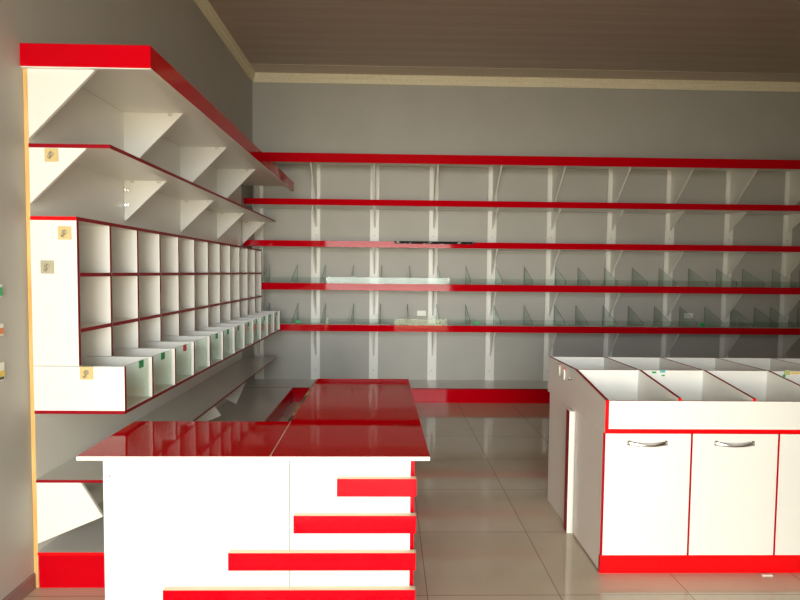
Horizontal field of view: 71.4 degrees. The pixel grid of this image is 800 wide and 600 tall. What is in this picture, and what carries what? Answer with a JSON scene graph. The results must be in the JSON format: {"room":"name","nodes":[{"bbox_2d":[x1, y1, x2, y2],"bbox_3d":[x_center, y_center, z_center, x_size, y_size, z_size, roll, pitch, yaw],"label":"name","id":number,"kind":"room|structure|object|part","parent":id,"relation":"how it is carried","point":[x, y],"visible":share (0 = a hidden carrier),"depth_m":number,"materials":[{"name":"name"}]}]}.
{"room":"retail shop","nodes":[
{"label":"retail shop","id":0,"kind":"room"},
{"bbox_2d":[0,0,252,599],"bbox_3d":[-1.727,-0.577,2.753,0.150,3.745,7.930,1,3,-1],"label":"wall","id":1,"kind":"structure","parent":0,"point":[179,31],"depth_m":2.46,"materials":[{"name":"paint"}]},
{"bbox_2d":[0,284,2,295],"bbox_3d":[-1.642,-0.038,2.257,0.010,0.050,0.082,1,3,-1],"label":"switch plate","id":2,"kind":"object","parent":1,"relation":"attached to","point":[1,287],"visible":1,"depth_m":2.29,"materials":[{"name":"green plastic"}]},
{"bbox_2d":[0,324,3,335],"bbox_3d":[-1.643,0.124,2.265,0.010,0.050,0.082,1,3,-1],"label":"switch plate","id":3,"kind":"object","parent":1,"relation":"attached to","point":[1,325],"visible":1,"depth_m":2.29,"materials":[{"name":"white plastic"}]},
{"bbox_2d":[0,362,4,380],"bbox_3d":[-1.645,0.296,2.274,0.010,0.074,0.082,1,3,-1],"label":"wall socket","id":4,"kind":"object","parent":1,"relation":"attached to","point":[2,371],"visible":1,"depth_m":2.30,"materials":[{"name":"white plastic"}]},
{"bbox_2d":[2,573,35,599],"bbox_3d":[-1.622,1.361,0.783,0.010,0.070,3.497,1,3,-1],"label":"baseboard","id":5,"kind":"structure","parent":1,"relation":"attached to","point":[26,587],"depth_m":2.44,"materials":[{"name":"brown tile"}]},
{"bbox_2d":[23,69,241,586],"bbox_3d":[-1.681,0.033,4.249,0.019,2.380,3.546,1,3,-1],"label":"board","id":6,"kind":"object","parent":1,"relation":"attached to","point":[85,118],"visible":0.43,"depth_m":2.96,"materials":[{"name":"white laminate"}]},
{"bbox_2d":[28,143,275,243],"bbox_3d":[-1.488,-0.643,4.242,0.353,0.260,3.600,1,3,-1],"label":"wall shelf","id":7,"kind":"object","parent":6,"relation":"attached to","point":[142,179],"visible":1,"depth_m":3.26,"materials":[{"name":"white laminate"}]},
{"bbox_2d":[44,148,57,161],"bbox_3d":[-1.526,-0.634,2.423,0.058,0.058,0.032,1,3,-1],"label":"hook","id":8,"kind":"object","parent":7,"relation":"attached to","point":[51,154],"visible":1,"depth_m":2.44,"materials":[{"name":"beige plastic"}]},
{"bbox_2d":[36,357,275,542],"bbox_3d":[-1.505,0.869,4.342,0.351,0.296,3.650,1,3,-1],"label":"wall shelf","id":9,"kind":"object","parent":6,"relation":"attached to","point":[64,503],"visible":0.72,"depth_m":2.65,"materials":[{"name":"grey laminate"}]},
{"bbox_2d":[33,311,279,413],"bbox_3d":[-1.474,0.315,4.290,0.401,0.214,3.600,1,3,-1],"label":"storage bins","id":10,"kind":"object","parent":6,"relation":"attached to","point":[124,381],"visible":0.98,"depth_m":2.79,"materials":[{"name":"white laminate"}]},
{"bbox_3d":[-1.435,0.396,2.502,0.401,0.200,0.018,1,3,-1],"label":"panel","id":11,"kind":"part","parent":10,"relation":"part of","materials":[{"name":"white laminate"}]},
{"bbox_2d":[80,367,92,379],"bbox_3d":[-1.398,0.327,2.471,0.058,0.058,0.032,1,3,-1],"label":"hook","id":12,"kind":"object","parent":10,"relation":"attached to","point":[86,373],"visible":1,"depth_m":2.48,"materials":[{"name":"beige plastic"}]},
{"bbox_2d":[30,216,261,365],"bbox_3d":[-1.569,-0.127,4.266,0.202,0.663,3.600,1,3,-1],"label":"rack","id":13,"kind":"object","parent":10,"relation":"on","point":[111,285],"visible":1,"depth_m":3.06,"materials":[{"name":"white laminate"}]},
{"bbox_2d":[40,260,53,273],"bbox_3d":[-1.557,-0.145,2.444,0.058,0.058,0.032,1,3,-1],"label":"hook","id":14,"kind":"object","parent":13,"relation":"attached to","point":[47,266],"visible":1,"depth_m":2.46,"materials":[{"name":"beige paper"}]},
{"bbox_3d":[-1.531,-0.029,2.478,0.201,0.646,0.018,1,3,-1],"label":"panel","id":15,"kind":"part","parent":13,"relation":"part of","materials":[{"name":"white laminate"}]},
{"bbox_2d":[58,226,70,239],"bbox_3d":[-1.477,-0.295,2.438,0.058,0.058,0.032,1,3,-1],"label":"hook","id":16,"kind":"object","parent":13,"relation":"attached to","point":[64,232],"visible":1,"depth_m":2.45,"materials":[{"name":"beige plastic"}]},
{"bbox_3d":[-1.533,-0.120,2.620,0.202,0.018,0.273,1,3,-1],"label":"shelf panel","id":17,"kind":"part","parent":13,"relation":"part of","materials":[{"name":"white laminate"}]},
{"bbox_3d":[-1.535,0.129,2.632,0.202,0.018,0.273,1,3,-1],"label":"shelf panel","id":18,"kind":"part","parent":13,"relation":"part of","materials":[{"name":"white laminate"}]},
{"bbox_3d":[-1.539,-0.135,2.915,0.202,0.018,0.282,1,3,-1],"label":"shelf panel","id":19,"kind":"part","parent":13,"relation":"part of","materials":[{"name":"white laminate"}]},
{"bbox_3d":[-1.542,0.115,2.927,0.202,0.018,0.282,1,3,-1],"label":"shelf panel","id":20,"kind":"part","parent":13,"relation":"part of","materials":[{"name":"white laminate"}]},
{"bbox_3d":[-1.566,-0.449,4.250,0.201,0.017,3.600,1,3,-1],"label":"panel","id":21,"kind":"part","parent":13,"relation":"part of","materials":[{"name":"white laminate"}]},
{"bbox_3d":[-1.548,0.100,3.227,0.202,0.018,0.282,1,3,-1],"label":"shelf panel","id":22,"kind":"part","parent":13,"relation":"part of","materials":[{"name":"white laminate"}]},
{"bbox_3d":[-1.546,-0.150,3.214,0.202,0.018,0.282,1,3,-1],"label":"shelf panel","id":23,"kind":"part","parent":13,"relation":"part of","materials":[{"name":"white laminate"}]},
{"bbox_3d":[-1.552,-0.165,3.514,0.202,0.018,0.282,1,3,-1],"label":"shelf panel","id":24,"kind":"part","parent":13,"relation":"part of","materials":[{"name":"white laminate"}]},
{"bbox_3d":[-1.555,0.085,3.526,0.202,0.018,0.282,1,3,-1],"label":"shelf panel","id":25,"kind":"part","parent":13,"relation":"part of","materials":[{"name":"white laminate"}]},
{"bbox_3d":[-1.558,-0.180,3.813,0.202,0.018,0.282,1,3,-1],"label":"shelf panel","id":26,"kind":"part","parent":13,"relation":"part of","materials":[{"name":"white laminate"}]},
{"bbox_3d":[-1.561,0.070,3.826,0.202,0.018,0.282,1,3,-1],"label":"shelf panel","id":27,"kind":"part","parent":13,"relation":"part of","materials":[{"name":"white laminate"}]},
{"bbox_3d":[-1.567,0.055,4.125,0.202,0.018,0.282,1,3,-1],"label":"shelf panel","id":28,"kind":"part","parent":13,"relation":"part of","materials":[{"name":"white laminate"}]},
{"bbox_3d":[-1.565,-0.195,4.113,0.202,0.018,0.282,1,3,-1],"label":"shelf panel","id":29,"kind":"part","parent":13,"relation":"part of","materials":[{"name":"white laminate"}]},
{"bbox_3d":[-1.574,0.040,4.425,0.202,0.018,0.282,1,3,-1],"label":"shelf panel","id":30,"kind":"part","parent":13,"relation":"part of","materials":[{"name":"white laminate"}]},
{"bbox_3d":[-1.571,-0.210,4.412,0.202,0.018,0.282,1,3,-1],"label":"shelf panel","id":31,"kind":"part","parent":13,"relation":"part of","materials":[{"name":"white laminate"}]},
{"bbox_3d":[-1.607,-0.207,6.055,0.201,0.646,0.018,1,3,-1],"label":"panel","id":32,"kind":"part","parent":13,"relation":"part of","materials":[{"name":"white laminate"}]},
{"bbox_3d":[-1.512,0.218,6.078,0.401,0.200,0.018,1,3,-1],"label":"panel","id":33,"kind":"part","parent":10,"relation":"part of","materials":[{"name":"white laminate"}]},
{"bbox_2d":[19,43,293,197],"bbox_3d":[-1.400,-0.996,4.253,0.560,0.400,3.687,1,3,-1],"label":"shelf","id":34,"kind":"object","parent":1,"relation":"attached to","point":[155,100],"visible":0.94,"depth_m":3.01,"materials":[{"name":"white laminate"}]},
{"bbox_3d":[-1.360,-1.005,2.417,0.559,0.004,0.020,1,3,-1],"label":"edge trim","id":35,"kind":"part","parent":34,"relation":"part of","materials":[{"name":"white laminate"}]},
{"bbox_3d":[-1.131,-1.094,4.264,0.022,0.004,3.667,1,3,-1],"label":"edge trim","id":36,"kind":"part","parent":34,"relation":"part of","materials":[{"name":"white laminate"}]},
{"bbox_2d":[194,0,254,81],"bbox_3d":[-1.611,-2.394,2.666,0.045,0.105,7.630,1,3,-1],"label":"trim","id":37,"kind":"structure","parent":1,"relation":"attached to","point":[205,6],"depth_m":5.31,"materials":[{"name":"beige wood"}]},
{"bbox_2d":[23,402,799,599],"bbox_3d":[1.935,1.377,2.929,7.517,0.100,7.930,1,3,-1],"label":"floor","id":38,"kind":"structure","parent":0,"point":[488,528],"depth_m":3.09,"materials":[{"name":"tile"}]},
{"bbox_2d":[38,387,292,587],"bbox_3d":[-1.417,1.139,4.348,0.532,0.165,3.630,1,3,-1],"label":"display platform","id":39,"kind":"object","parent":38,"relation":"on","point":[74,558],"visible":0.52,"depth_m":2.61,"materials":[{"name":"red laminate"}]},
{"bbox_2d":[76,379,429,599],"bbox_3d":[-0.564,0.924,2.858,1.314,0.760,1.540,1,3,-1],"label":"counter","id":40,"kind":"object","parent":38,"relation":"on","point":[317,503],"depth_m":2.11,"materials":[{"name":"white laminate"}]},
{"bbox_2d":[76,421,289,460],"bbox_3d":[-0.849,0.576,2.311,0.714,0.015,0.495,1,3,-1],"label":"countertop","id":41,"kind":"structure","parent":40,"relation":"on","point":[139,440],"depth_m":2.24,"materials":[{"name":"red laminate"}]},
{"bbox_3d":[-0.770,0.966,2.122,0.695,0.744,0.018,1,3,-1],"label":"panel","id":42,"kind":"part","parent":40,"relation":"part of","materials":[{"name":"white laminate"}]},
{"bbox_3d":[-0.494,0.572,2.320,0.004,0.001,0.492,0,3,-2],"label":"joint trim","id":43,"kind":"part","parent":40,"relation":"part of","materials":[{"name":"beige"}]},
{"bbox_2d":[270,379,429,460],"bbox_3d":[-0.208,0.556,2.849,0.610,0.015,1.536,1,3,-1],"label":"countertop","id":44,"kind":"structure","parent":40,"relation":"on","point":[338,419],"depth_m":2.51,"materials":[{"name":"red laminate"}]},
{"bbox_3d":[-0.192,0.972,2.134,0.456,0.744,0.018,1,3,-1],"label":"panel","id":45,"kind":"part","parent":40,"relation":"part of","materials":[{"name":"white laminate"}]},
{"bbox_3d":[0.029,0.938,2.866,0.016,0.744,1.450,1,3,-1],"label":"panel","id":46,"kind":"part","parent":40,"relation":"part of","materials":[{"name":"red laminate"}]},
{"bbox_2d":[243,379,549,402],"bbox_3d":[1.860,1.067,6.486,7.213,0.165,0.488,1,3,-1],"label":"display platform","id":47,"kind":"object","parent":38,"relation":"on","point":[423,391],"visible":0.44,"depth_m":6.24,"materials":[{"name":"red laminate"}]},
{"bbox_2d":[547,356,799,572],"bbox_3d":[2.037,0.853,3.154,2.198,0.926,0.974,1,3,-1],"label":"display cabinet","id":48,"kind":"object","parent":38,"relation":"on","point":[656,464],"visible":1,"depth_m":2.70,"materials":[{"name":"white laminate"}]},
{"bbox_3d":[0.967,0.947,3.368,0.018,0.694,0.410,1,3,-1],"label":"panel","id":49,"kind":"part","parent":48,"relation":"part of","materials":[{"name":"white laminate"}]},
{"bbox_2d":[558,364,560,375],"bbox_3d":[0.956,0.418,3.342,0.014,0.067,0.038,1,3,-1],"label":"hook","id":50,"kind":"object","parent":48,"relation":"attached to","point":[559,365],"visible":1,"depth_m":3.33,"materials":[{"name":"white plastic"}]},
{"bbox_3d":[0.976,0.497,3.125,0.018,0.227,0.950,1,3,-1],"label":"panel","id":51,"kind":"part","parent":48,"relation":"part of","materials":[{"name":"white laminate"}]},
{"bbox_3d":[0.977,0.966,2.883,0.018,0.682,0.380,1,3,-1],"label":"panel","id":52,"kind":"part","parent":48,"relation":"part of","materials":[{"name":"white laminate"}]},
{"bbox_3d":[1.188,0.938,2.690,0.413,0.596,0.012,1,3,-1],"label":"door","id":53,"kind":"part","parent":48,"relation":"part of","materials":[{"name":"white laminate"}]},
{"bbox_3d":[1.184,0.686,2.657,0.194,0.026,0.035,1,3,-1],"label":"handle","id":54,"kind":"part","parent":48,"relation":"part of","materials":[{"name":"silver metal"}]},
{"bbox_3d":[2.043,0.477,3.615,2.136,0.205,0.016,1,3,-1],"label":"rail","id":55,"kind":"part","parent":48,"relation":"part of","materials":[{"name":"white laminate"}]},
{"bbox_3d":[2.054,0.500,3.121,2.136,0.208,0.016,1,3,-1],"label":"rail","id":56,"kind":"part","parent":48,"relation":"part of","materials":[{"name":"white laminate"}]},
{"bbox_3d":[2.055,1.292,2.736,2.172,0.090,0.016,1,3,-1],"label":"kick plate","id":57,"kind":"part","parent":48,"relation":"part of","materials":[{"name":"red"}]},
{"bbox_3d":[2.063,0.558,2.694,2.136,0.135,0.016,1,3,-1],"label":"rail","id":58,"kind":"part","parent":48,"relation":"part of","materials":[{"name":"white laminate"}]},
{"bbox_3d":[1.611,0.942,2.699,0.415,0.596,0.012,1,3,-1],"label":"door","id":59,"kind":"part","parent":48,"relation":"part of","materials":[{"name":"white laminate"}]},
{"bbox_3d":[2.050,0.972,3.089,2.132,0.694,0.016,1,3,-1],"label":"panel","id":60,"kind":"part","parent":48,"relation":"part of","materials":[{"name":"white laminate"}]},
{"bbox_3d":[1.607,0.690,2.666,0.194,0.026,0.035,1,3,-1],"label":"handle","id":61,"kind":"part","parent":48,"relation":"part of","materials":[{"name":"silver metal"}]},
{"bbox_3d":[2.036,0.946,2.708,0.415,0.596,0.012,1,3,-1],"label":"door","id":62,"kind":"part","parent":48,"relation":"part of","materials":[{"name":"white laminate"}]},
{"bbox_2d":[208,0,799,73],"bbox_3d":[1.975,-2.463,2.739,7.517,0.100,7.930,1,3,-1],"label":"ceiling","id":63,"kind":"structure","parent":0,"point":[742,36],"depth_m":5.32,"materials":[{"name":"brown wood"}]},
{"bbox_2d":[252,82,799,379],"bbox_3d":[1.872,-0.737,6.718,7.217,3.745,0.150,1,3,-1],"label":"wall","id":64,"kind":"structure","parent":0,"point":[287,117],"depth_m":6.62,"materials":[{"name":"paint"}]},
{"bbox_2d":[254,186,263,378],"bbox_3d":[-1.664,-0.325,6.578,0.106,2.535,0.020,1,3,-1],"label":"wall post","id":65,"kind":"object","parent":64,"relation":"attached to","point":[259,234],"visible":0.38,"depth_m":6.57,"materials":[{"name":"white metal"}]},
{"bbox_2d":[311,165,320,378],"bbox_3d":[-0.998,-0.319,6.593,0.106,2.535,0.020,1,3,-1],"label":"wall post","id":66,"kind":"object","parent":64,"relation":"attached to","point":[315,231],"visible":0.55,"depth_m":6.59,"materials":[{"name":"white metal"}]},
{"bbox_2d":[369,165,379,378],"bbox_3d":[-0.307,-0.313,6.608,0.106,2.535,0.020,1,3,-1],"label":"wall post","id":67,"kind":"object","parent":64,"relation":"attached to","point":[374,232],"visible":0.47,"depth_m":6.60,"materials":[{"name":"white metal"}]},
{"bbox_2d":[417,311,425,315],"bbox_3d":[0.256,0.158,6.647,0.105,0.062,0.013,1,3,-1],"label":"power outlet","id":68,"kind":"object","parent":64,"relation":"attached to","point":[419,313],"visible":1,"depth_m":6.64,"materials":[{"name":"white plastic"}]},
{"bbox_2d":[427,166,438,379],"bbox_3d":[0.392,-0.307,6.623,0.106,2.535,0.020,1,3,-1],"label":"wall post","id":69,"kind":"object","parent":64,"relation":"attached to","point":[433,232],"visible":0.8,"depth_m":6.62,"materials":[{"name":"white metal"}]},
{"bbox_2d":[485,167,496,379],"bbox_3d":[1.086,-0.300,6.638,0.106,2.535,0.020,1,3,-1],"label":"wall post","id":70,"kind":"object","parent":64,"relation":"attached to","point":[491,233],"visible":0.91,"depth_m":6.63,"materials":[{"name":"white metal"}]},
{"bbox_2d":[244,198,799,232],"bbox_3d":[1.884,-0.960,6.398,7.204,0.272,0.432,1,3,-1],"label":"wall shelf","id":71,"kind":"object","parent":64,"relation":"attached to","point":[736,212],"visible":0.96,"depth_m":6.22,"materials":[{"name":"red laminate"}]},
{"bbox_2d":[244,240,799,277],"bbox_3d":[1.879,-0.462,6.421,7.204,0.366,0.435,1,3,-1],"label":"wall shelf","id":72,"kind":"object","parent":64,"relation":"attached to","point":[735,252],"depth_m":6.23,"materials":[{"name":"red laminate"}]},
{"bbox_3d":[0.380,-0.633,6.164,0.878,0.029,0.002,1,3,-1],"label":"printed strip","id":73,"kind":"part","parent":72,"relation":"part of","materials":[{"name":"paper"}]},
{"bbox_2d":[250,64,799,81],"bbox_3d":[1.919,-2.591,6.379,7.172,0.006,0.255,1,3,-1],"label":"trim","id":74,"kind":"structure","parent":64,"relation":"attached to","point":[267,68],"depth_m":6.36,"materials":[{"name":"beige"}]},
{"bbox_2d":[253,72,799,91],"bbox_3d":[1.892,-2.550,6.531,7.217,0.105,0.045,1,3,-1],"label":"trim","id":75,"kind":"structure","parent":64,"relation":"attached to","point":[263,77],"depth_m":6.52,"materials":[{"name":"beige wood"}]},
{"bbox_2d":[254,152,799,204],"bbox_3d":[1.889,-1.306,6.329,7.204,0.520,0.569,1,3,-1],"label":"wall shelf","id":76,"kind":"object","parent":64,"relation":"attached to","point":[743,171],"visible":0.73,"depth_m":6.08,"materials":[{"name":"red laminate"}]},
{"bbox_2d":[256,303,799,357],"bbox_3d":[1.871,0.384,6.465,7.204,0.621,0.432,1,3,-1],"label":"wall shelf","id":77,"kind":"object","parent":64,"relation":"attached to","point":[791,335],"visible":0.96,"depth_m":6.28,"materials":[{"name":"red laminate"}]},
{"bbox_2d":[262,265,799,318],"bbox_3d":[1.875,-0.086,6.441,7.204,0.592,0.432,1,3,-1],"label":"wall shelf","id":78,"kind":"object","parent":64,"relation":"attached to","point":[733,294],"visible":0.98,"depth_m":6.24,"materials":[{"name":"red laminate"}]},
{"bbox_2d":[543,168,555,380],"bbox_3d":[1.793,-0.294,6.654,0.106,2.535,0.020,1,3,-1],"label":"wall post","id":79,"kind":"object","parent":64,"relation":"attached to","point":[550,234],"visible":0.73,"depth_m":6.65,"materials":[{"name":"white metal"}]},
{"bbox_2d":[603,169,615,356],"bbox_3d":[2.513,-0.287,6.670,0.106,2.535,0.020,1,3,-1],"label":"wall post","id":80,"kind":"object","parent":64,"relation":"attached to","point":[610,234],"visible":0.48,"depth_m":6.66,"materials":[{"name":"white metal"}]},
{"bbox_2d":[661,170,673,356],"bbox_3d":[3.215,-0.281,6.685,0.106,2.535,0.020,1,3,-1],"label":"wall post","id":81,"kind":"object","parent":64,"relation":"attached to","point":[669,235],"visible":0.52,"depth_m":6.67,"materials":[{"name":"white metal"}]},
{"bbox_2d":[684,313,692,317],"bbox_3d":[3.480,0.189,6.717,0.105,0.062,0.013,1,3,-1],"label":"power outlet","id":82,"kind":"object","parent":64,"relation":"attached to","point":[686,315],"visible":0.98,"depth_m":6.71,"materials":[{"name":"white plastic"}]},
{"bbox_2d":[719,171,732,357],"bbox_3d":[3.929,-0.274,6.700,0.106,2.535,0.020,1,3,-1],"label":"wall post","id":83,"kind":"object","parent":64,"relation":"attached to","point":[728,236],"visible":0.54,"depth_m":6.69,"materials":[{"name":"white metal"}]},
{"bbox_2d":[777,171,791,357],"bbox_3d":[4.647,-0.268,6.716,0.106,2.535,0.020,1,3,-1],"label":"wall post","id":84,"kind":"object","parent":64,"relation":"attached to","point":[786,237],"visible":0.59,"depth_m":6.71,"materials":[{"name":"white metal"}]}
]}

